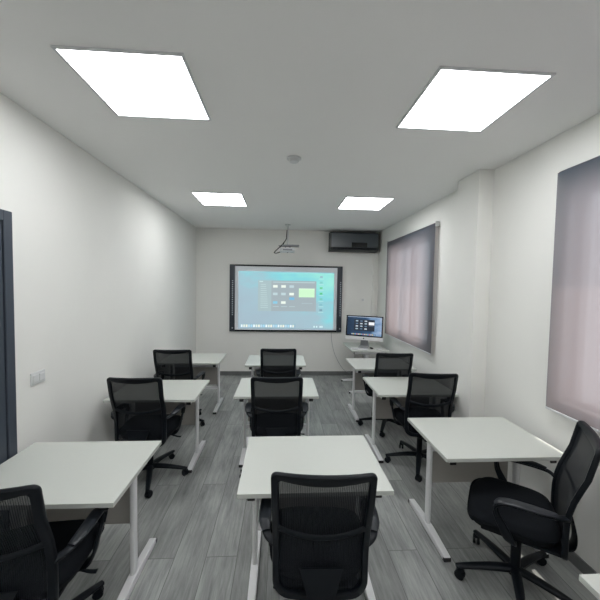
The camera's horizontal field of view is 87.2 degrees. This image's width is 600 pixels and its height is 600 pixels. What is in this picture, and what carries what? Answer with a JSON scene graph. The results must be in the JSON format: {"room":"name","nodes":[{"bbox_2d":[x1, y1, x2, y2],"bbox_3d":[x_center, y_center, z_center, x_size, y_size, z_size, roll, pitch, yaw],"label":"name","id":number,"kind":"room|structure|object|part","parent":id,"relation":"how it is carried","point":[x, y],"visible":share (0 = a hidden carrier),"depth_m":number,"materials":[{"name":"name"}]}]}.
{"room":"classroom","nodes":[
{"label":"classroom","id":0,"kind":"room"},
{"bbox_2d":[0,92,195,453],"bbox_3d":[-1.833,0.212,2.185,0.140,2.843,7.758,1,3,-3],"label":"wall","id":1,"kind":"structure","parent":0,"point":[104,272],"depth_m":2.56,"materials":[{"name":"white paint"}]},
{"bbox_2d":[0,209,16,463],"bbox_3d":[-1.683,0.586,1.414,0.077,2.170,1.000,1,3,-3],"label":"door","id":2,"kind":"structure","parent":1,"relation":"in","point":[8,414],"depth_m":1.85,"materials":[{"name":"metal"}]},
{"bbox_2d":[30,369,44,385],"bbox_3d":[-1.754,0.519,2.112,0.016,0.084,0.124,1,3,-3],"label":"light switch","id":3,"kind":"object","parent":1,"relation":"attached to","point":[37,377],"visible":1,"depth_m":2.10,"materials":[{"name":"white plastic"}]},
{"bbox_2d":[196,228,378,370],"bbox_3d":[-0.234,0.062,6.234,3.816,2.843,0.140,1,3,-3],"label":"wall","id":4,"kind":"structure","parent":0,"point":[216,248],"depth_m":6.13,"materials":[{"name":"white paint"}]},
{"bbox_2d":[229,264,342,331],"bbox_3d":[-0.266,-0.025,6.131,2.181,1.290,0.050,1,3,-3],"label":"board","id":5,"kind":"object","parent":4,"relation":"attached to","point":[263,298],"visible":1,"depth_m":6.12,"materials":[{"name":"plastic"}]},
{"bbox_3d":[-1.304,-0.040,6.069,0.100,1.290,0.048,1,3,-3],"label":"panel","id":6,"kind":"part","parent":5,"relation":"part of","materials":[{"name":"black plastic"}]},
{"bbox_3d":[-0.276,0.603,6.162,1.981,0.032,0.043,1,3,-3],"label":"frame","id":7,"kind":"part","parent":5,"relation":"part of","materials":[{"name":"black plastic"}]},
{"bbox_3d":[-0.255,-0.656,6.107,1.981,0.028,0.043,1,3,-3],"label":"frame","id":8,"kind":"part","parent":5,"relation":"part of","materials":[{"name":"black plastic"}]},
{"bbox_3d":[0.773,-0.011,6.195,0.100,1.290,0.048,1,3,-3],"label":"panel","id":9,"kind":"part","parent":5,"relation":"part of","materials":[{"name":"plastic"}]},
{"bbox_2d":[220,371,352,374],"bbox_3d":[-0.253,1.446,6.219,3.512,0.080,0.012,1,3,-3],"label":"baseboard","id":10,"kind":"structure","parent":4,"relation":"attached to","point":[221,372],"depth_m":6.24,"materials":[{"name":"grey tile"}]},
{"bbox_2d":[328,232,378,252],"bbox_3d":[1.031,-1.111,6.072,0.932,0.364,0.230,1,3,-3],"label":"air conditioner","id":11,"kind":"object","parent":4,"relation":"attached to","point":[355,242],"visible":1,"depth_m":5.97,"materials":[{"name":"grey plastic"}]},
{"bbox_3d":[1.038,-1.125,5.964,0.892,0.258,0.007,1,3,-3],"label":"panel","id":12,"kind":"part","parent":11,"relation":"part of","materials":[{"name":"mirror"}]},
{"bbox_2d":[370,253,375,357],"bbox_3d":[1.446,0.254,6.255,0.050,2.355,0.034,1,3,-3],"label":"duct","id":13,"kind":"object","parent":4,"relation":"attached to","point":[374,254],"visible":0.58,"depth_m":6.22,"materials":[{"name":"white paint"}]},
{"bbox_2d":[0,0,599,232],"bbox_3d":[0.026,-1.231,2.232,3.816,0.100,8.038,1,3,-3],"label":"ceiling","id":14,"kind":"structure","parent":0,"point":[329,84],"depth_m":1.75,"materials":[{"name":"white paint"}]},
{"bbox_2d":[50,45,210,120],"bbox_3d":[-0.861,-1.171,1.754,0.595,0.009,0.595,1,3,-3],"label":"recessed light","id":15,"kind":"object","parent":14,"relation":"in","point":[132,83],"visible":1,"depth_m":1.67,"materials":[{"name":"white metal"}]},
{"bbox_2d":[191,191,246,206],"bbox_3d":[-0.997,-1.271,3.990,0.595,0.009,0.595,1,3,-3],"label":"recessed light","id":16,"kind":"object","parent":14,"relation":"in","point":[206,198],"visible":1,"depth_m":3.94,"materials":[{"name":"white plastic"}]},
{"bbox_2d":[274,224,298,253],"bbox_3d":[-0.238,-1.076,5.578,0.442,0.511,0.254,1,3,-3],"label":"projector","id":17,"kind":"object","parent":14,"relation":"hanging from","point":[282,250],"visible":1,"depth_m":5.54,"materials":[{"name":"white plastic"}]},
{"bbox_2d":[287,155,300,163],"bbox_3d":[-0.051,-1.184,2.667,0.124,0.036,0.124,1,3,-3],"label":"smoke detector","id":18,"kind":"object","parent":14,"relation":"attached to","point":[294,159],"visible":1,"depth_m":2.63,"materials":[{"name":"white plastic"}]},
{"bbox_2d":[337,196,394,209],"bbox_3d":[0.828,-1.244,4.071,0.595,0.009,0.595,1,3,-3],"label":"recessed light","id":19,"kind":"object","parent":14,"relation":"in","point":[349,202],"visible":1,"depth_m":4.03,"materials":[{"name":"white plastic"}]},
{"bbox_2d":[396,66,555,132],"bbox_3d":[0.960,-1.144,1.847,0.595,0.009,0.595,1,3,-3],"label":"recessed light","id":20,"kind":"object","parent":14,"relation":"in","point":[461,99],"visible":1,"depth_m":1.77,"materials":[{"name":"white plastic"}]},
{"bbox_2d":[59,375,597,599],"bbox_3d":[-0.023,1.708,2.360,3.816,0.100,8.038,1,3,-3],"label":"floor","id":21,"kind":"structure","parent":0,"point":[202,550],"depth_m":2.24,"materials":[{"name":"grey wood"}]},
{"bbox_2d":[0,484,107,599],"bbox_3d":[-1.234,1.177,1.439,0.647,1.002,0.630,1,3,-8],"label":"office chair","id":22,"kind":"object","parent":21,"relation":"on","point":[39,557],"visible":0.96,"depth_m":1.27,"materials":[{"name":"black plastic"}]},
{"bbox_3d":[-1.205,1.000,1.204,0.438,0.627,0.157,1,3,-8],"label":"backrest frame","id":23,"kind":"part","parent":22,"relation":"part of","materials":[{"name":"black plastic"}]},
{"bbox_3d":[-1.251,1.222,1.499,0.490,0.110,0.444,1,3,-8],"label":"seat","id":24,"kind":"part","parent":22,"relation":"part of","materials":[{"name":"black fabric"}]},
{"bbox_3d":[-1.060,1.173,1.450,0.204,0.267,0.336,1,3,-8],"label":"armrest","id":25,"kind":"part","parent":22,"relation":"part of","materials":[{"name":"black plastic"}]},
{"bbox_3d":[-1.091,1.311,1.522,0.206,0.028,0.025,1,3,-8],"label":"lever","id":26,"kind":"part","parent":22,"relation":"part of","materials":[{"name":"black plastic"}]},
{"bbox_2d":[0,441,161,599],"bbox_3d":[-1.308,1.301,1.802,0.800,0.720,0.638,1,3,-3],"label":"desk","id":27,"kind":"object","parent":21,"relation":"on","point":[75,479],"visible":0.8,"depth_m":1.81,"materials":[{"name":"white laminate"}]},
{"bbox_3d":[-1.312,1.192,1.889,0.610,0.310,0.018,1,3,-3],"label":"modesty panel","id":28,"kind":"part","parent":27,"relation":"part of","materials":[{"name":"white laminate"}]},
{"bbox_3d":[-0.979,1.321,1.855,0.030,0.615,0.049,1,3,-3],"label":"leg","id":29,"kind":"part","parent":27,"relation":"part of","materials":[{"name":"white metal"}]},
{"bbox_2d":[107,377,188,497],"bbox_3d":[-1.336,1.113,2.861,0.632,1.002,0.658,1,3,-2],"label":"office chair","id":30,"kind":"object","parent":21,"relation":"on","point":[138,413],"visible":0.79,"depth_m":2.63,"materials":[{"name":"black fabric"}]},
{"bbox_3d":[-1.346,0.936,2.601,0.438,0.627,0.157,1,3,-2],"label":"backrest frame","id":31,"kind":"part","parent":30,"relation":"part of","materials":[{"name":"black plastic"}]},
{"bbox_3d":[-1.362,1.159,2.898,0.490,0.110,0.444,1,3,-2],"label":"seat","id":32,"kind":"part","parent":30,"relation":"part of","materials":[{"name":"black fabric"}]},
{"bbox_3d":[-1.176,1.111,2.830,0.204,0.267,0.336,1,3,-2],"label":"armrest","id":33,"kind":"part","parent":30,"relation":"part of","materials":[{"name":"black plastic"}]},
{"bbox_2d":[103,380,209,472],"bbox_3d":[-1.376,1.240,3.157,0.800,0.720,0.638,1,3,-3],"label":"desk","id":34,"kind":"object","parent":21,"relation":"on","point":[176,392],"visible":0.41,"depth_m":3.19,"materials":[{"name":"white laminate"}]},
{"bbox_3d":[-1.380,1.131,3.244,0.610,0.310,0.018,1,3,-3],"label":"modesty panel","id":35,"kind":"part","parent":34,"relation":"part of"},
{"bbox_3d":[-1.047,1.261,3.210,0.030,0.615,0.049,1,3,-3],"label":"leg","id":36,"kind":"part","parent":34,"relation":"part of","materials":[{"name":"white metal"}]},
{"bbox_2d":[153,349,204,425],"bbox_3d":[-1.504,1.063,3.937,0.666,1.002,0.637,1,3,-3],"label":"office chair","id":37,"kind":"object","parent":21,"relation":"on","point":[169,364],"visible":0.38,"depth_m":3.70,"materials":[{"name":"black fabric"}]},
{"bbox_3d":[-1.490,0.885,3.708,0.438,0.627,0.157,1,3,-3],"label":"backrest frame","id":38,"kind":"part","parent":37,"relation":"part of","materials":[{"name":"black plastic"}]},
{"bbox_2d":[192,353,226,413],"bbox_3d":[-1.504,1.179,4.500,0.800,0.720,0.638,1,3,-3],"label":"desk","id":39,"kind":"object","parent":21,"relation":"on","point":[209,363],"visible":0.56,"depth_m":4.55,"materials":[{"name":"white laminate"}]},
{"bbox_3d":[-1.508,1.071,4.586,0.610,0.310,0.018,1,3,-3],"label":"modesty panel","id":40,"kind":"part","parent":39,"relation":"part of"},
{"bbox_3d":[-1.175,1.200,4.553,0.030,0.615,0.049,1,3,-3],"label":"leg","id":41,"kind":"part","parent":39,"relation":"part of","materials":[{"name":"white metal"}]},
{"bbox_2d":[240,377,307,476],"bbox_3d":[-0.221,1.129,2.920,0.648,1.002,0.629,1,3,-3],"label":"office chair","id":42,"kind":"object","parent":21,"relation":"on","point":[276,405],"visible":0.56,"depth_m":2.70,"materials":[{"name":"black fabric"}]},
{"bbox_3d":[-0.397,1.121,2.895,0.204,0.267,0.336,1,3,-3],"label":"armrest","id":43,"kind":"part","parent":42,"relation":"part of","materials":[{"name":"black plastic"}]},
{"bbox_3d":[-0.221,1.174,2.982,0.490,0.110,0.444,1,3,-3],"label":"seat","id":44,"kind":"part","parent":42,"relation":"part of","materials":[{"name":"black fabric"}]},
{"bbox_3d":[-0.199,0.952,2.685,0.438,0.627,0.157,1,3,-3],"label":"backrest frame","id":45,"kind":"part","parent":42,"relation":"part of","materials":[{"name":"black plastic"}]},
{"bbox_3d":[-0.034,1.126,2.917,0.204,0.267,0.336,1,3,-3],"label":"armrest","id":46,"kind":"part","parent":42,"relation":"part of","materials":[{"name":"black plastic"}]},
{"bbox_2d":[245,355,305,377],"bbox_3d":[-0.343,1.201,4.455,0.800,0.720,0.638,1,3,-3],"label":"desk","id":47,"kind":"object","parent":21,"relation":"on","point":[253,361],"visible":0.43,"depth_m":4.37,"materials":[{"name":"white laminate"}]},
{"bbox_2d":[234,378,318,467],"bbox_3d":[-0.246,1.253,3.300,0.800,0.720,0.638,1,3,-3],"label":"desk","id":48,"kind":"object","parent":21,"relation":"on","point":[243,392],"visible":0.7,"depth_m":3.28,"materials":[{"name":"white laminate"}]},
{"bbox_3d":[-0.579,1.264,3.312,0.030,0.615,0.049,1,3,-3],"label":"leg","id":49,"kind":"part","parent":48,"relation":"part of","materials":[{"name":"white metal"}]},
{"bbox_3d":[-0.249,1.144,3.386,0.610,0.310,0.018,1,3,-3],"label":"modesty panel","id":50,"kind":"part","parent":48,"relation":"part of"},
{"bbox_3d":[0.083,1.274,3.353,0.030,0.615,0.049,1,3,-3],"label":"leg","id":51,"kind":"part","parent":48,"relation":"part of","materials":[{"name":"white metal"}]},
{"bbox_2d":[256,348,300,376],"bbox_3d":[-0.283,1.076,4.101,0.655,1.002,0.626,1,3,-3],"label":"office chair","id":52,"kind":"object","parent":21,"relation":"on","point":[274,362],"visible":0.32,"depth_m":3.86,"materials":[{"name":"black fabric"}]},
{"bbox_2d":[237,435,393,599],"bbox_3d":[0.059,1.318,1.926,0.800,0.720,0.638,1,3,-3],"label":"desk","id":53,"kind":"object","parent":21,"relation":"on","point":[351,454],"visible":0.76,"depth_m":1.89,"materials":[{"name":"white laminate"}]},
{"bbox_3d":[-0.275,1.330,1.939,0.030,0.615,0.049,1,3,-3],"label":"leg","id":54,"kind":"part","parent":53,"relation":"part of","materials":[{"name":"white metal"}]},
{"bbox_2d":[259,472,379,599],"bbox_3d":[0.104,1.193,1.585,0.642,1.002,0.638,1,3,0],"label":"office chair","id":55,"kind":"object","parent":21,"relation":"on","point":[322,529],"visible":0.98,"depth_m":1.36,"materials":[{"name":"black fabric"}]},
{"bbox_3d":[-0.092,1.185,1.562,0.204,0.267,0.336,1,3,0],"label":"armrest","id":56,"kind":"part","parent":55,"relation":"part of","materials":[{"name":"black plastic"}]},
{"bbox_3d":[0.088,1.238,1.640,0.490,0.110,0.444,1,3,0],"label":"seat","id":57,"kind":"part","parent":55,"relation":"part of","materials":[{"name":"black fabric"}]},
{"bbox_3d":[0.272,1.190,1.565,0.204,0.267,0.336,1,3,0],"label":"armrest","id":58,"kind":"part","parent":55,"relation":"part of","materials":[{"name":"black plastic"}]},
{"bbox_2d":[341,342,389,393],"bbox_3d":[1.120,1.177,5.565,0.647,0.720,0.800,1,3,-3],"label":"desk","id":59,"kind":"object","parent":21,"relation":"on","point":[357,353],"visible":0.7,"depth_m":5.34,"materials":[{"name":"white laminate"}]},
{"bbox_3d":[1.027,1.071,5.555,0.018,0.310,0.610,1,3,-3],"label":"modesty panel","id":60,"kind":"part","parent":59,"relation":"part of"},
{"bbox_2d":[351,347,367,349],"bbox_3d":[1.004,0.820,5.311,0.280,0.012,0.114,1,3,3],"label":"keyboard","id":61,"kind":"object","parent":59,"relation":"on","point":[351,347],"visible":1,"depth_m":5.28,"materials":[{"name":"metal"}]},
{"bbox_2d":[346,315,383,347],"bbox_3d":[1.111,0.547,5.473,0.644,0.544,0.164,2,3,22],"label":"desktop computer","id":62,"kind":"object","parent":59,"relation":"on","point":[365,329],"visible":0.99,"depth_m":5.47,"materials":[{"name":"metal"}]},
{"bbox_3d":[1.116,0.456,5.475,0.640,0.359,0.040,2,3,23],"label":"screen glass","id":63,"kind":"part","parent":62,"relation":"part of","materials":[{"name":"glass"}]},
{"bbox_2d":[347,316,381,336],"bbox_3d":[1.115,0.455,5.474,0.595,0.320,0.034,2,3,23],"label":"screen","id":64,"kind":"object","parent":62,"relation":"attached to","point":[357,326],"depth_m":5.47,"materials":[{"name":"blue glass"}]},
{"bbox_3d":[1.159,0.876,5.221,0.520,0.036,0.040,1,3,-3],"label":"arm","id":65,"kind":"part","parent":59,"relation":"part of"},
{"bbox_2d":[346,358,416,421],"bbox_3d":[1.079,1.229,4.367,0.800,0.720,0.638,1,3,-3],"label":"desk","id":66,"kind":"object","parent":21,"relation":"on","point":[360,366],"visible":0.44,"depth_m":4.37,"materials":[{"name":"white laminate"}]},
{"bbox_3d":[0.745,1.240,4.380,0.030,0.615,0.049,1,3,-3],"label":"leg","id":67,"kind":"part","parent":66,"relation":"part of","materials":[{"name":"white metal"}]},
{"bbox_3d":[1.075,1.120,4.453,0.610,0.310,0.018,1,3,-3],"label":"modesty panel","id":68,"kind":"part","parent":66,"relation":"part of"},
{"bbox_2d":[358,353,412,436],"bbox_3d":[1.068,1.104,3.986,0.633,1.002,0.662,1,3,-1],"label":"office chair","id":69,"kind":"object","parent":21,"relation":"on","point":[386,364],"visible":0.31,"depth_m":3.71,"materials":[{"name":"black fabric"}]},
{"bbox_3d":[0.910,1.097,3.941,0.204,0.267,0.336,1,3,-1],"label":"armrest","id":70,"kind":"part","parent":69,"relation":"part of","materials":[{"name":"black plastic"}]},
{"bbox_3d":[1.089,1.151,4.023,0.490,0.110,0.444,1,3,-1],"label":"seat","id":71,"kind":"part","parent":69,"relation":"part of","materials":[{"name":"black fabric"}]},
{"bbox_3d":[1.100,0.928,3.725,0.438,0.627,0.157,1,3,-1],"label":"backrest frame","id":72,"kind":"part","parent":69,"relation":"part of","materials":[{"name":"black plastic"}]},
{"bbox_2d":[363,377,457,462],"bbox_3d":[1.138,1.271,3.416,0.800,0.720,0.638,1,3,-3],"label":"desk","id":73,"kind":"object","parent":21,"relation":"on","point":[383,388],"visible":0.56,"depth_m":3.43,"materials":[{"name":"white laminate"}]},
{"bbox_3d":[0.804,1.283,3.428,0.030,0.615,0.049,1,3,-3],"label":"leg","id":74,"kind":"part","parent":73,"relation":"part of","materials":[{"name":"white metal"}]},
{"bbox_3d":[1.134,1.162,3.502,0.610,0.310,0.018,1,3,-3],"label":"modesty panel","id":75,"kind":"part","parent":73,"relation":"part of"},
{"bbox_2d":[384,373,458,481],"bbox_3d":[1.177,1.143,3.141,0.633,1.002,0.658,1,3,2],"label":"office chair","id":76,"kind":"object","parent":21,"relation":"on","point":[428,395],"visible":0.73,"depth_m":2.91,"materials":[{"name":"black fabric"}]},
{"bbox_3d":[1.018,1.136,3.107,0.204,0.267,0.336,1,3,2],"label":"armrest","id":77,"kind":"part","parent":76,"relation":"part of","materials":[{"name":"black plastic"}]},
{"bbox_3d":[1.201,1.190,3.179,0.490,0.110,0.444,1,3,2],"label":"seat","id":78,"kind":"part","parent":76,"relation":"part of","materials":[{"name":"black fabric"}]},
{"bbox_3d":[1.197,0.967,2.881,0.438,0.627,0.157,1,3,2],"label":"backrest frame","id":79,"kind":"part","parent":76,"relation":"part of","materials":[{"name":"black plastic"}]},
{"bbox_2d":[407,417,562,561],"bbox_3d":[1.272,1.323,2.286,0.800,0.720,0.638,1,3,-3],"label":"desk","id":80,"kind":"object","parent":21,"relation":"on","point":[459,449],"visible":0.83,"depth_m":2.27,"materials":[{"name":"white laminate"}]},
{"bbox_3d":[0.939,1.334,2.299,0.030,0.615,0.049,1,3,-3],"label":"leg","id":81,"kind":"part","parent":80,"relation":"part of","materials":[{"name":"white metal"}]},
{"bbox_3d":[1.269,1.214,2.372,0.610,0.310,0.018,1,3,-3],"label":"modesty panel","id":82,"kind":"part","parent":80,"relation":"part of","materials":[{"name":"white laminate"}]},
{"bbox_3d":[1.602,1.344,2.339,0.030,0.615,0.049,1,3,-3],"label":"leg","id":83,"kind":"part","parent":80,"relation":"part of","materials":[{"name":"white metal"}]},
{"bbox_2d":[454,420,599,599],"bbox_3d":[1.288,1.202,1.837,0.643,1.002,0.637,3,3,32],"label":"office chair","id":84,"kind":"object","parent":21,"relation":"on","point":[519,514],"visible":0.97,"depth_m":1.77,"materials":[{"name":"black fabric"}]},
{"bbox_3d":[1.258,1.247,1.882,0.444,0.110,0.490,3,3,32],"label":"seat","id":85,"kind":"part","parent":84,"relation":"part of","materials":[{"name":"black fabric"}]},
{"bbox_3d":[1.419,1.191,1.993,0.336,0.267,0.204,3,3,32],"label":"armrest","id":86,"kind":"part","parent":84,"relation":"part of","materials":[{"name":"black plastic"}]},
{"bbox_3d":[1.223,1.201,1.686,0.336,0.267,0.204,3,3,32],"label":"armrest","id":87,"kind":"part","parent":84,"relation":"part of","materials":[{"name":"black plastic"}]},
{"bbox_3d":[1.504,1.023,1.717,0.157,0.627,0.438,3,3,32],"label":"backrest frame","id":88,"kind":"part","parent":84,"relation":"part of","materials":[{"name":"black plastic"}]},
{"bbox_2d":[579,574,599,599],"bbox_3d":[1.435,1.386,0.915,0.800,0.720,0.638,1,3,-3],"label":"desk","id":89,"kind":"object","parent":21,"relation":"on","point":[591,582],"visible":1,"depth_m":1.13,"materials":[{"name":"white laminate"}]},
{"bbox_2d":[376,112,599,573],"bbox_3d":[1.836,0.264,2.407,0.140,2.843,7.758,1,3,-3],"label":"wall","id":90,"kind":"structure","parent":0,"point":[525,187],"depth_m":2.51,"materials":[{"name":"white paint"}]},
{"bbox_2d":[385,221,439,354],"bbox_3d":[1.604,-0.177,4.727,0.055,1.644,1.772,1,3,-3],"label":"roller blind","id":91,"kind":"object","parent":90,"relation":"attached to","point":[410,257],"visible":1,"depth_m":4.48,"materials":[{"name":"grey fabric"}]},
{"bbox_3d":[1.659,-0.236,3.841,0.027,1.377,0.005,1,3,-3],"label":"pull chain","id":92,"kind":"part","parent":91,"relation":"part of","materials":[{"name":"white plastic"}]},
{"bbox_2d":[451,169,494,416],"bbox_3d":[1.654,0.232,3.075,0.144,2.843,0.345,1,3,-3],"label":"column","id":93,"kind":"structure","parent":90,"relation":"attached to","point":[476,190],"depth_m":2.93,"materials":[{"name":"white paint"}]},
{"bbox_2d":[545,156,599,432],"bbox_3d":[1.818,-0.018,1.174,0.054,1.644,2.005,1,3,-3],"label":"roller blind","id":94,"kind":"object","parent":90,"relation":"attached to","point":[573,373],"visible":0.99,"depth_m":1.99,"materials":[{"name":"grey fabric"}]},
{"bbox_2d":[568,552,597,573],"bbox_3d":[1.666,1.643,2.453,0.156,0.080,7.746,1,3,-3],"label":"baseboard","id":95,"kind":"structure","parent":90,"relation":"attached to","point":[578,562],"depth_m":1.98,"materials":[{"name":"grey wood"}]}
]}

